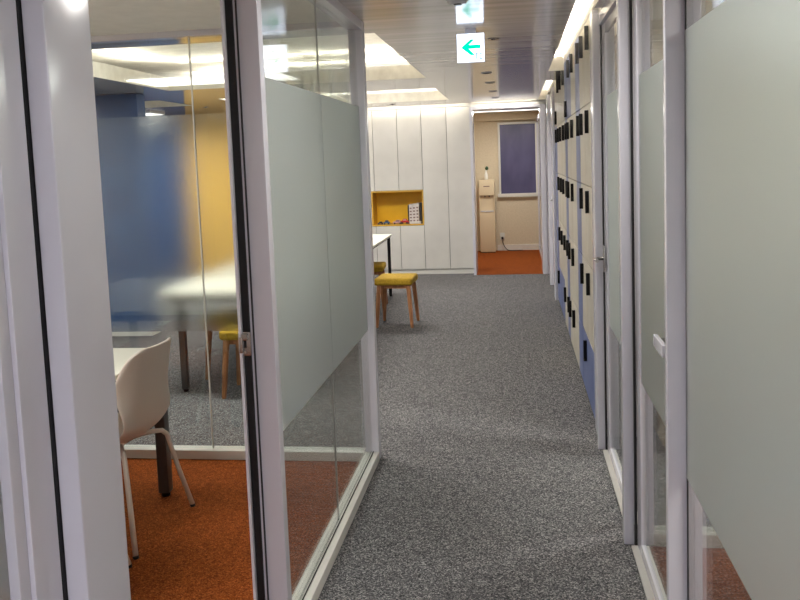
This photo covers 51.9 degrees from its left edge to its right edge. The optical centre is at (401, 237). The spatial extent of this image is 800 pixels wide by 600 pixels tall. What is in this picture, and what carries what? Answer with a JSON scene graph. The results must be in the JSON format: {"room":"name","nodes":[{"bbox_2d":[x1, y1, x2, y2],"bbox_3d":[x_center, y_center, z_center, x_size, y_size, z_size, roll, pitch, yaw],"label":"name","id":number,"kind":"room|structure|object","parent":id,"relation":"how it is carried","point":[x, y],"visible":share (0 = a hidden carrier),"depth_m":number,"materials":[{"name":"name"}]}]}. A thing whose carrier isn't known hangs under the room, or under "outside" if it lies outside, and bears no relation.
{"room":"office corridor","nodes":[
{"label":"office corridor","id":0,"kind":"room"},
{"bbox_2d":[95,94,145,118],"bbox_3d":[-3.968,-0.201,8.101,3.100,2.255,0.170,-1,5,8],"label":"wall","id":1,"kind":"structure","parent":0,"point":[122,105],"depth_m":7.74,"materials":[{"name":"blue paint"}]},
{"bbox_2d":[112,331,160,335],"bbox_3d":[-3.923,0.946,8.208,3.105,0.050,0.183,-1,5,8],"label":"baseboard","id":2,"kind":"structure","parent":1,"relation":"attached to","point":[152,333],"depth_m":7.93,"materials":[{"name":"white"}]},
{"bbox_2d":[0,0,380,599],"bbox_3d":[-0.564,0.300,1.767,0.109,2.310,5.270,-1,5,8],"label":"wall","id":3,"kind":"structure","parent":0,"point":[63,525],"depth_m":1.53,"materials":[{"name":"glass"}]},
{"bbox_2d":[91,21,364,461],"bbox_3d":[-1.607,0.077,4.501,2.763,2.308,0.080,-1,5,8],"label":"wall","id":4,"kind":"structure","parent":0,"point":[165,180],"depth_m":4.44,"materials":[{"name":"white"}]},
{"bbox_2d":[92,0,576,77],"bbox_3d":[-1.938,-1.743,7.965,7.230,0.100,7.020,-1,5,8],"label":"ceiling","id":5,"kind":"structure","parent":0,"point":[298,53],"depth_m":7.56,"materials":[{"name":"white paint"}]},
{"bbox_2d":[264,65,396,72],"bbox_3d":[-0.791,-1.823,9.056,1.640,0.032,0.440,-1,5,8],"label":"recessed light","id":6,"kind":"object","parent":5,"relation":"in","point":[389,65],"visible":0.04,"depth_m":8.83,"materials":[{"name":"white metal"}]},
{"bbox_2d":[88,0,724,115],"bbox_3d":[-1.031,-1.221,5.092,9.800,0.120,18.000,-1,5,8],"label":"ceiling","id":7,"kind":"structure","parent":0,"point":[520,63],"depth_m":5.19,"materials":[{"name":"paint"}]},
{"bbox_2d":[145,111,164,115],"bbox_3d":[-3.529,-1.556,10.374,0.940,0.032,0.440,-1,5,8],"label":"recessed light","id":8,"kind":"object","parent":7,"relation":"in","point":[148,113],"visible":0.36,"depth_m":10.30,"materials":[{"name":"white metal"}]},
{"bbox_2d":[145,113,161,115],"bbox_3d":[-3.528,-1.544,10.376,0.900,0.008,0.400,-1,5,8],"label":"diffuser","id":9,"kind":"object","parent":8,"relation":"attached to","point":[147,114],"depth_m":10.33,"materials":[{"name":"white plastic"}]},
{"bbox_2d":[447,0,468,5],"bbox_3d":[0.253,-1.063,3.708,0.100,0.026,0.100,-1,5,8],"label":"smoke detector","id":10,"kind":"object","parent":7,"relation":"attached to","point":[451,2],"visible":1,"depth_m":3.69,"materials":[{"name":"white plastic"}]},
{"bbox_2d":[456,28,484,63],"bbox_3d":[0.385,-1.071,4.579,0.155,0.187,0.036,-1,5,8],"label":"exit sign","id":11,"kind":"object","parent":7,"relation":"hanging from","point":[471,44],"visible":1,"depth_m":4.56,"materials":[{"name":"white plastic"}]},
{"bbox_2d":[475,109,538,112],"bbox_3d":[1.591,-1.936,12.368,1.040,0.032,0.540,-1,5,8],"label":"recessed light","id":12,"kind":"object","parent":7,"relation":"in","point":[525,109],"visible":0.14,"depth_m":12.47,"materials":[{"name":"white metal"}]},
{"bbox_2d":[112,250,750,599],"bbox_3d":[-0.948,1.188,5.272,9.800,0.106,18.100,-1,5,8],"label":"floor","id":13,"kind":"structure","parent":0,"point":[491,479],"depth_m":4.18,"materials":[{"name":"grey carpet"}]},
{"bbox_2d":[128,556,131,567],"bbox_3d":[-1.345,0.940,3.022,0.523,0.846,0.540,-2,5,2],"label":"shell chair","id":14,"kind":"object","parent":13,"relation":"on","point":[129,561],"visible":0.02,"depth_m":3.30,"materials":[{"name":"beige plastic"}]},
{"bbox_2d":[113,348,172,496],"bbox_3d":[-1.924,0.984,3.393,1.400,0.728,1.470,-1,5,8],"label":"table","id":15,"kind":"object","parent":13,"relation":"on","point":[121,355],"visible":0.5,"depth_m":3.98,"materials":[{"name":"beige laminate"}]},
{"bbox_2d":[116,337,194,559],"bbox_3d":[-1.274,0.878,3.641,0.523,0.846,0.540,-1,6,12],"label":"shell chair","id":16,"kind":"object","parent":13,"relation":"on","point":[142,388],"visible":0.69,"depth_m":3.48,"materials":[{"name":"beige plastic"}]},
{"bbox_2d":[178,331,189,391],"bbox_3d":[-1.041,0.638,6.701,1.045,0.735,2.040,-1,5,8],"label":"table","id":17,"kind":"object","parent":13,"relation":"on","point":[183,348],"visible":0.16,"depth_m":5.87,"materials":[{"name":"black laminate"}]},
{"bbox_2d":[205,331,211,379],"bbox_3d":[-1.274,0.812,6.324,0.370,0.478,0.370,-1,6,12],"label":"stool","id":18,"kind":"object","parent":13,"relation":"on","point":[209,333],"visible":0.05,"depth_m":6.20,"materials":[{"name":"brown wood"}]},
{"bbox_2d":[219,331,240,398],"bbox_3d":[-1.047,0.853,5.810,0.370,0.478,0.370,-2,5,6],"label":"stool","id":19,"kind":"object","parent":13,"relation":"on","point":[228,337],"visible":0.37,"depth_m":5.66,"materials":[{"name":"brown wood"}]},
{"bbox_2d":[368,111,377,261],"bbox_3d":[-0.515,-0.663,11.615,0.336,2.213,0.390,-1,5,8],"label":"tall cabinet","id":20,"kind":"object","parent":13,"relation":"on","point":[370,131],"visible":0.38,"depth_m":11.37,"materials":[{"name":"grey"}]},
{"bbox_2d":[374,262,387,306],"bbox_3d":[-0.358,0.522,9.009,0.370,0.478,0.370,-2,5,4],"label":"stool","id":21,"kind":"object","parent":13,"relation":"on","point":[379,267],"visible":0.36,"depth_m":8.83,"materials":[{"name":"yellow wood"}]},
{"bbox_2d":[373,234,391,295],"bbox_3d":[-0.760,0.434,8.736,1.045,0.735,2.070,-1,5,8],"label":"table","id":22,"kind":"object","parent":13,"relation":"on","point":[378,239],"visible":0.21,"depth_m":9.59,"materials":[{"name":"beige laminate"}]},
{"bbox_2d":[376,226,401,269],"bbox_3d":[-0.149,0.124,11.644,0.338,0.615,0.390,-1,5,8],"label":"base cabinet","id":23,"kind":"object","parent":13,"relation":"on","point":[395,239],"visible":0.71,"depth_m":11.45,"materials":[{"name":"grey wood"}]},
{"bbox_2d":[371,190,423,225],"bbox_3d":[-0.034,-0.427,11.551,0.726,0.486,0.352,-1,5,8],"label":"display niche","id":24,"kind":"object","parent":23,"relation":"on","point":[391,206],"visible":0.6,"depth_m":11.70,"materials":[{"name":"yellow laminate"}]},
{"bbox_2d":[400,219,408,223],"bbox_3d":[0.043,-0.231,11.452,0.120,0.069,0.062,-1,5,8],"label":"toy car","id":25,"kind":"object","parent":24,"relation":"on","point":[406,221],"visible":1,"depth_m":11.42,"materials":[{"name":"red plastic"}]},
{"bbox_2d":[409,204,412,221],"bbox_3d":[0.141,-0.340,11.520,0.044,0.270,0.204,-1,5,8],"label":"book","id":26,"kind":"object","parent":24,"relation":"on","point":[410,205],"visible":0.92,"depth_m":11.42,"materials":[{"name":"grey paper"}]},
{"bbox_2d":[412,203,415,220],"bbox_3d":[0.187,-0.344,11.513,0.044,0.276,0.204,-1,5,8],"label":"book","id":27,"kind":"object","parent":24,"relation":"in","point":[413,204],"visible":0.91,"depth_m":11.41,"materials":[{"name":"grey paper"}]},
{"bbox_2d":[410,221,420,223],"bbox_3d":[0.197,-0.212,11.395,0.150,0.035,0.050,-1,5,8],"label":"flat box","id":28,"kind":"object","parent":24,"relation":"on","point":[411,222],"visible":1,"depth_m":11.37,"materials":[{"name":"white cardboard"}]},
{"bbox_2d":[416,203,420,220],"bbox_3d":[0.234,-0.349,11.506,0.044,0.282,0.204,-1,5,8],"label":"book","id":29,"kind":"object","parent":24,"relation":"in","point":[417,204],"visible":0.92,"depth_m":11.41,"materials":[{"name":"grey paper"}]},
{"bbox_2d":[420,202,422,222],"bbox_3d":[0.282,-0.351,11.500,0.020,0.285,0.202,-1,5,8],"label":"book","id":30,"kind":"object","parent":24,"relation":"on","point":[421,215],"visible":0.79,"depth_m":11.40,"materials":[{"name":"grey paper"}]},
{"bbox_2d":[374,273,419,327],"bbox_3d":[-0.044,0.606,8.010,0.370,0.478,0.370,-1,6,11],"label":"stool","id":31,"kind":"object","parent":13,"relation":"on","point":[385,281],"visible":0.99,"depth_m":7.87,"materials":[{"name":"yellow fabric"}]},
{"bbox_2d":[401,225,425,269],"bbox_3d":[0.185,0.116,11.597,0.333,0.615,0.390,-1,5,8],"label":"base cabinet","id":32,"kind":"object","parent":13,"relation":"on","point":[412,236],"visible":0.97,"depth_m":11.40,"materials":[{"name":"grey wood"}]},
{"bbox_2d":[385,268,473,273],"bbox_3d":[-0.480,0.473,11.730,3.045,0.068,0.360,-1,5,8],"label":"plinth","id":33,"kind":"object","parent":13,"relation":"on","point":[463,270],"visible":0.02,"depth_m":11.41,"materials":[{"name":"white wood"}]},
{"bbox_2d":[421,107,450,268],"bbox_3d":[0.492,-0.687,11.474,0.343,2.213,0.390,-1,5,8],"label":"tall cabinet","id":34,"kind":"object","parent":13,"relation":"on","point":[433,120],"visible":0.99,"depth_m":11.28,"materials":[{"name":"grey"}]},
{"bbox_2d":[446,106,473,268],"bbox_3d":[0.824,-0.695,11.427,0.323,2.213,0.390,-1,5,8],"label":"tall cabinet","id":35,"kind":"object","parent":13,"relation":"on","point":[457,118],"visible":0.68,"depth_m":11.23,"materials":[{"name":"grey"}]},
{"bbox_2d":[479,179,495,252],"bbox_3d":[1.437,-0.367,13.729,0.253,1.211,0.310,-1,5,8],"label":"water dispenser","id":36,"kind":"object","parent":13,"relation":"on","point":[486,187],"visible":1,"depth_m":13.60,"materials":[{"name":"beige plastic"}]},
{"bbox_2d":[484,166,487,179],"bbox_3d":[1.404,-1.076,13.617,0.073,0.222,0.060,-1,5,8],"label":"bottle","id":37,"kind":"object","parent":36,"relation":"on","point":[486,167],"visible":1,"depth_m":13.60,"materials":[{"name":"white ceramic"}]},
{"bbox_2d":[554,9,636,436],"bbox_3d":[1.507,-0.274,6.683,0.322,2.365,4.400,-1,5,8],"label":"lockers","id":38,"kind":"object","parent":13,"relation":"on","point":[573,96],"visible":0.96,"depth_m":5.71,"materials":[{"name":"white metal"}]},
{"bbox_2d":[653,404,665,449],"bbox_3d":[1.972,0.723,4.406,1.155,0.780,0.400,-1,5,8],"label":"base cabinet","id":39,"kind":"object","parent":13,"relation":"on","point":[659,426],"visible":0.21,"depth_m":4.48,"materials":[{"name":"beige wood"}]},
{"bbox_2d":[321,81,546,110],"bbox_3d":[-0.007,-1.923,11.271,4.260,0.313,0.100,-1,5,8],"label":"wall","id":40,"kind":"structure","parent":0,"point":[545,85],"depth_m":11.22,"materials":[{"name":"white paint"}]},
{"bbox_2d":[474,119,538,250],"bbox_3d":[1.526,-0.935,13.898,2.000,2.310,0.100,-1,5,8],"label":"wall","id":41,"kind":"structure","parent":0,"point":[516,217],"depth_m":13.84,"materials":[{"name":"beige paint"}]},
{"bbox_2d":[500,233,504,239],"bbox_3d":[1.704,-0.026,13.896,0.080,0.120,0.035,-1,5,8],"label":"wall outlet","id":42,"kind":"object","parent":41,"relation":"attached to","point":[502,235],"visible":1,"depth_m":13.90,"materials":[{"name":"white plastic"}]},
{"bbox_2d":[497,121,537,197],"bbox_3d":[1.926,-1.307,13.722,0.658,1.245,0.065,-1,5,8],"label":"window","id":43,"kind":"structure","parent":41,"relation":"in","point":[517,141],"depth_m":13.72,"materials":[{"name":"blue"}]},
{"bbox_2d":[498,244,538,250],"bbox_3d":[2.004,0.158,13.881,0.760,0.096,0.020,-1,5,8],"label":"baseboard","id":44,"kind":"structure","parent":41,"relation":"attached to","point":[513,246],"depth_m":13.87,"materials":[{"name":"white wood"}]},
{"bbox_2d":[474,111,538,121],"bbox_3d":[1.382,-2.002,13.659,1.830,0.130,0.200,-1,5,8],"label":"wall","id":45,"kind":"structure","parent":0,"point":[524,115],"depth_m":13.51,"materials":[{"name":"beige paint"}]},
{"bbox_2d":[469,100,545,106],"bbox_3d":[1.500,-1.790,10.949,1.192,0.046,0.149,-1,5,8],"label":"wall","id":46,"kind":"structure","parent":0,"point":[534,101],"depth_m":10.89,"materials":[{"name":"white paint"}]},
{"bbox_2d":[536,114,541,259],"bbox_3d":[2.129,-0.775,12.553,0.040,2.196,2.360,-1,5,8],"label":"wall","id":47,"kind":"structure","parent":0,"point":[537,118],"depth_m":13.44,"materials":[{"name":"white paint"}]},
{"bbox_2d":[546,0,597,94],"bbox_3d":[1.576,-1.647,7.327,0.300,0.230,7.000,-1,5,8],"label":"ceiling light","id":48,"kind":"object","parent":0,"point":[582,9],"depth_m":5.78,"materials":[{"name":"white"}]},
{"bbox_2d":[546,95,553,284],"bbox_3d":[1.848,-0.580,10.054,0.110,2.310,0.200,-1,5,8],"label":"door","id":49,"kind":"structure","parent":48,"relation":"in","point":[548,100],"depth_m":9.97,"materials":[{"name":"white metal"}]},
{"bbox_2d":[550,87,558,299],"bbox_3d":[1.710,-0.476,9.019,0.100,2.310,0.240,-1,5,8],"label":"door","id":50,"kind":"structure","parent":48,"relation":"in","point":[554,172],"depth_m":8.93,"materials":[{"name":"white metal"}]},
{"bbox_2d":[591,0,637,524],"bbox_3d":[0.995,0.041,3.878,0.111,2.310,0.908,-1,5,8],"label":"door","id":51,"kind":"structure","parent":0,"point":[607,15],"depth_m":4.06,"materials":[{"name":"white metal"}]},
{"bbox_2d":[629,0,666,599],"bbox_3d":[0.859,0.151,2.772,0.078,2.310,0.950,-1,5,8],"label":"door","id":52,"kind":"structure","parent":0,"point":[646,87],"depth_m":3.02,"materials":[{"name":"white metal"}]},
{"bbox_2d":[650,17,701,66],"bbox_3d":[2.630,-0.079,4.498,2.440,2.310,0.100,-1,5,8],"label":"wall","id":53,"kind":"structure","parent":0,"point":[656,26],"depth_m":4.52,"materials":[{"name":"beige paint"}]},
{"bbox_2d":[641,0,723,547],"bbox_3d":[2.301,0.068,3.067,2.700,2.308,0.080,-1,5,8],"label":"wall","id":54,"kind":"structure","parent":0,"point":[710,539],"depth_m":3.27,"materials":[{"name":"white paint"}]},
{"bbox_2d":[616,0,633,544],"bbox_3d":[0.892,0.102,3.275,0.040,2.310,0.060,-1,5,8],"label":"door frame","id":55,"kind":"structure","parent":54,"relation":"in","point":[622,6],"depth_m":3.25,"materials":[{"name":"white metal"}]},
{"bbox_2d":[663,0,799,599],"bbox_3d":[0.554,0.366,0.637,0.098,2.310,3.335,-1,5,8],"label":"wall","id":56,"kind":"structure","parent":0,"point":[731,73],"depth_m":1.73,"materials":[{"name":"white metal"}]},
{"bbox_3d":[2.224,-0.858,11.299,0.100,2.600,4.950,-1,5,8],"label":"wall","id":57,"kind":"structure","parent":0,"visible":0},
{"bbox_2d":[469,104,548,274],"bbox_3d":[1.562,-0.654,11.197,1.192,2.262,0.470,-1,5,8],"label":"door frame","id":58,"kind":"structure","parent":57,"relation":"in","point":[542,107],"depth_m":10.97,"materials":[{"name":"white metal"}]},
{"bbox_3d":[-0.500,-0.811,11.857,3.070,2.600,0.100,-1,5,8],"label":"wall","id":59,"kind":"structure","parent":0,"visible":0},
{"bbox_2d":[372,110,398,190],"bbox_3d":[-0.199,-1.220,11.516,0.338,1.108,0.390,-1,5,8],"label":"upper cabinet","id":60,"kind":"object","parent":59,"relation":"attached to","point":[384,122],"visible":0.98,"depth_m":11.32,"materials":[{"name":"grey"}]},
{"bbox_2d":[396,109,422,189],"bbox_3d":[0.135,-1.228,11.469,0.333,1.108,0.390,-1,5,8],"label":"upper cabinet","id":61,"kind":"object","parent":59,"relation":"attached to","point":[409,139],"visible":0.98,"depth_m":11.28,"materials":[{"name":"grey"}]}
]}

